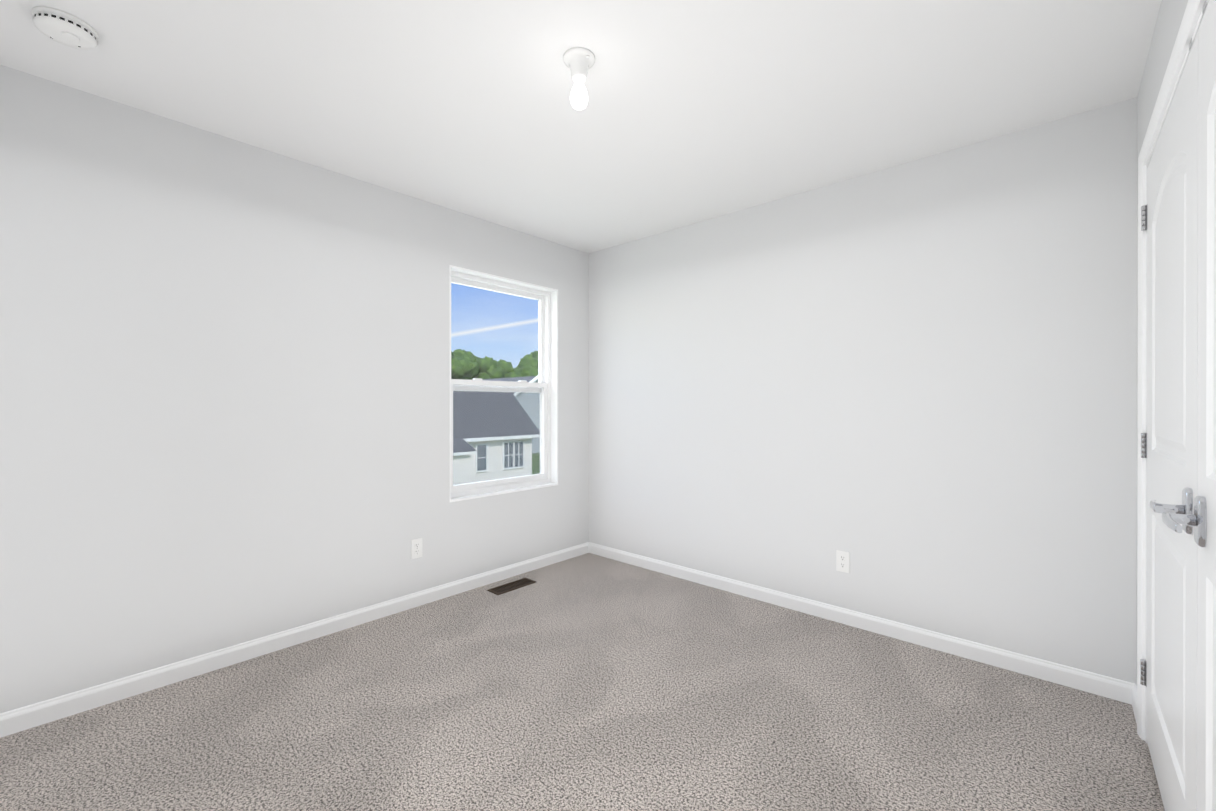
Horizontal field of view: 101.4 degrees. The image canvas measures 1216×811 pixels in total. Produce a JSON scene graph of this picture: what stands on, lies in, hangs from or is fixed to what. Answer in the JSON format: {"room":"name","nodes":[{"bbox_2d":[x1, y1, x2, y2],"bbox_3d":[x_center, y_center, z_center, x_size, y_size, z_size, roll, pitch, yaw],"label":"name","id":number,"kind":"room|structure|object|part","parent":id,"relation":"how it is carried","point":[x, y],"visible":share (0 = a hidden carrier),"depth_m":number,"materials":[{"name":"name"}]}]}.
{"room":"empty bedroom","nodes":[
{"label":"empty bedroom","id":0,"kind":"room"},
{"bbox_2d":[0,65,588,712],"bbox_3d":[-1.363,-0.019,2.859,0.160,2.440,3.410,0,0,42],"label":"wall","id":1,"kind":"structure","parent":0,"point":[224,391],"depth_m":2.27,"materials":[{"name":"white paint"}]},
{"bbox_2d":[0,542,587,737],"bbox_3d":[-1.298,1.159,2.803,0.013,0.083,3.410,0,0,42],"label":"baseboard","id":2,"kind":"structure","parent":1,"relation":"attached to","point":[41,713],"depth_m":2.33,"materials":[{"name":"white wood"}]},
{"bbox_2d":[411,538,421,558],"bbox_3d":[-1.143,0.855,2.978,0.008,0.115,0.070,0,0,42],"label":"electrical outlet","id":3,"kind":"object","parent":1,"relation":"attached to","point":[416,548],"visible":1,"depth_m":2.97,"materials":[{"name":"white plastic"}]},
{"bbox_2d":[449,265,557,501],"bbox_3d":[-0.749,-0.138,3.533,0.156,1.499,0.919,0,0,42],"label":"window","id":4,"kind":"structure","parent":1,"relation":"in","point":[550,335],"depth_m":3.67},
{"bbox_3d":[-0.789,-0.472,3.570,0.030,0.748,0.835,0,0,42],"label":"window sash","id":5,"kind":"part","parent":4,"relation":"part of","materials":[{"name":"clear glass"}]},
{"bbox_2d":[453,385,540,484],"bbox_3d":[-0.804,0.215,3.584,0.006,0.708,0.835,0,0,42],"label":"screen","id":6,"kind":"object","parent":4,"relation":"attached to","point":[477,436],"depth_m":3.59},
{"bbox_3d":[-0.759,0.192,3.543,0.040,0.754,0.835,0,0,42],"label":"window sash","id":7,"kind":"part","parent":4,"relation":"part of","materials":[{"name":"white plastic"}]},
{"bbox_2d":[0,0,1161,252],"bbox_3d":[0.100,-1.297,1.530,4.110,0.120,3.650,0,0,42],"label":"ceiling","id":8,"kind":"structure","parent":0,"point":[694,112],"depth_m":1.92,"materials":[{"name":"white paint"}]},
{"bbox_2d":[31,6,98,49],"bbox_3d":[-1.759,-1.214,1.616,0.148,0.047,0.148,0,0,42],"label":"smoke detector","id":9,"kind":"object","parent":8,"relation":"attached to","point":[63,29],"visible":1,"depth_m":1.59,"materials":[{"name":"white plastic"}]},
{"bbox_2d":[563,47,594,109],"bbox_3d":[-0.103,-1.148,1.775,0.114,0.178,0.114,0,0,42],"label":"light fixture","id":10,"kind":"object","parent":8,"relation":"attached to","point":[579,62],"visible":1,"depth_m":1.75,"materials":[{"name":"white glass"}]},
{"bbox_2d":[0,553,1164,810],"bbox_3d":[0.100,1.263,1.534,4.110,0.120,3.650,0,0,42],"label":"floor","id":11,"kind":"structure","parent":0,"point":[588,681],"depth_m":1.88,"materials":[{"name":"carpet"}]},
{"bbox_2d":[487,577,535,594],"bbox_3d":[-0.634,1.196,3.300,0.115,0.007,0.310,0,0,42],"label":"air vent register","id":12,"kind":"object","parent":11,"relation":"on","point":[510,586],"visible":0.96,"depth_m":3.29,"materials":[{"name":"brown metal"}]},
{"bbox_2d":[589,97,1136,683],"bbox_3d":[1.008,-0.020,3.092,3.360,2.440,0.120,0,0,42],"label":"wall","id":13,"kind":"structure","parent":0,"point":[911,387],"depth_m":2.54,"materials":[{"name":"white paint"}]},
{"bbox_2d":[836,550,849,572],"bbox_3d":[1.295,0.861,2.746,0.070,0.115,0.008,0,0,42],"label":"electrical outlet","id":14,"kind":"object","parent":13,"relation":"attached to","point":[842,561],"visible":1,"depth_m":2.74,"materials":[{"name":"white plastic"}]},
{"bbox_2d":[588,542,1136,713],"bbox_3d":[0.989,1.159,3.021,3.050,0.083,0.013,0,0,42],"label":"baseboard","id":15,"kind":"structure","parent":13,"relation":"attached to","point":[1101,685],"depth_m":2.53,"materials":[{"name":"white wood"}]},
{"bbox_2d":[1136,0,1187,684],"bbox_3d":[1.022,-0.016,0.696,0.120,2.440,3.410,0,0,42],"label":"wall","id":16,"kind":"structure","parent":0,"point":[1168,21],"depth_m":1.64,"materials":[{"name":"white paint"}]},
{"bbox_2d":[1140,32,1197,810],"bbox_3d":[1.617,0.168,1.461,0.097,2.034,0.892,0,0,42],"label":"door leaf","id":17,"kind":"structure","parent":16,"relation":"in","point":[1168,664],"depth_m":1.36,"materials":[{"name":"white wood"}]},
{"bbox_2d":[1137,0,1208,742],"bbox_3d":[1.429,0.142,1.156,0.139,2.122,1.711,0,0,42],"label":"door frame","id":18,"kind":"structure","parent":16,"relation":"attached to","point":[1192,13],"depth_m":1.79,"materials":[{"name":"white wood"}]},
{"bbox_3d":[1.274,-0.853,1.064,0.002,0.013,0.032,0,0,42],"label":"door jamb strike","id":19,"kind":"part","parent":18,"relation":"part of","materials":[{"name":"silver metal"}]},
{"bbox_2d":[1162,0,1215,810],"bbox_3d":[1.080,0.169,0.869,0.097,2.034,0.702,0,0,42],"label":"door leaf","id":20,"kind":"structure","parent":16,"relation":"in","point":[1202,520],"depth_m":1.05,"materials":[{"name":"white wood"}]},
{"label":"outside","id":21,"kind":"structure","parent":0,"visible":0},
{"bbox_2d":[532,453,539,474],"bbox_3d":[-34.814,4.511,85.402,159.400,0.300,240.000,0,0,42],"label":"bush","id":22,"kind":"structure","parent":21,"point":[534,465],"depth_m":37.51,"materials":[{"name":"green plant"}]},
{"bbox_2d":[451,349,537,379],"bbox_3d":[-13.984,-2.931,77.007,18.943,14.614,75.786,0,0,42],"label":"trees","id":23,"kind":"object","parent":22,"relation":"on","point":[503,371],"depth_m":70.50,"materials":[{"name":"green plant"}]},
{"bbox_2d":[453,392,539,484],"bbox_3d":[-9.696,1.917,21.234,5.987,5.113,14.700,0,0,42],"label":"house","id":24,"kind":"structure","parent":22,"relation":"on","point":[506,448],"depth_m":24.04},
{"bbox_2d":[453,375,539,453],"bbox_3d":[-10.749,0.802,49.819,11.650,7.242,12.262,0,0,42],"label":"house","id":25,"kind":"structure","parent":22,"relation":"on","point":[530,378],"depth_m":46.12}
]}

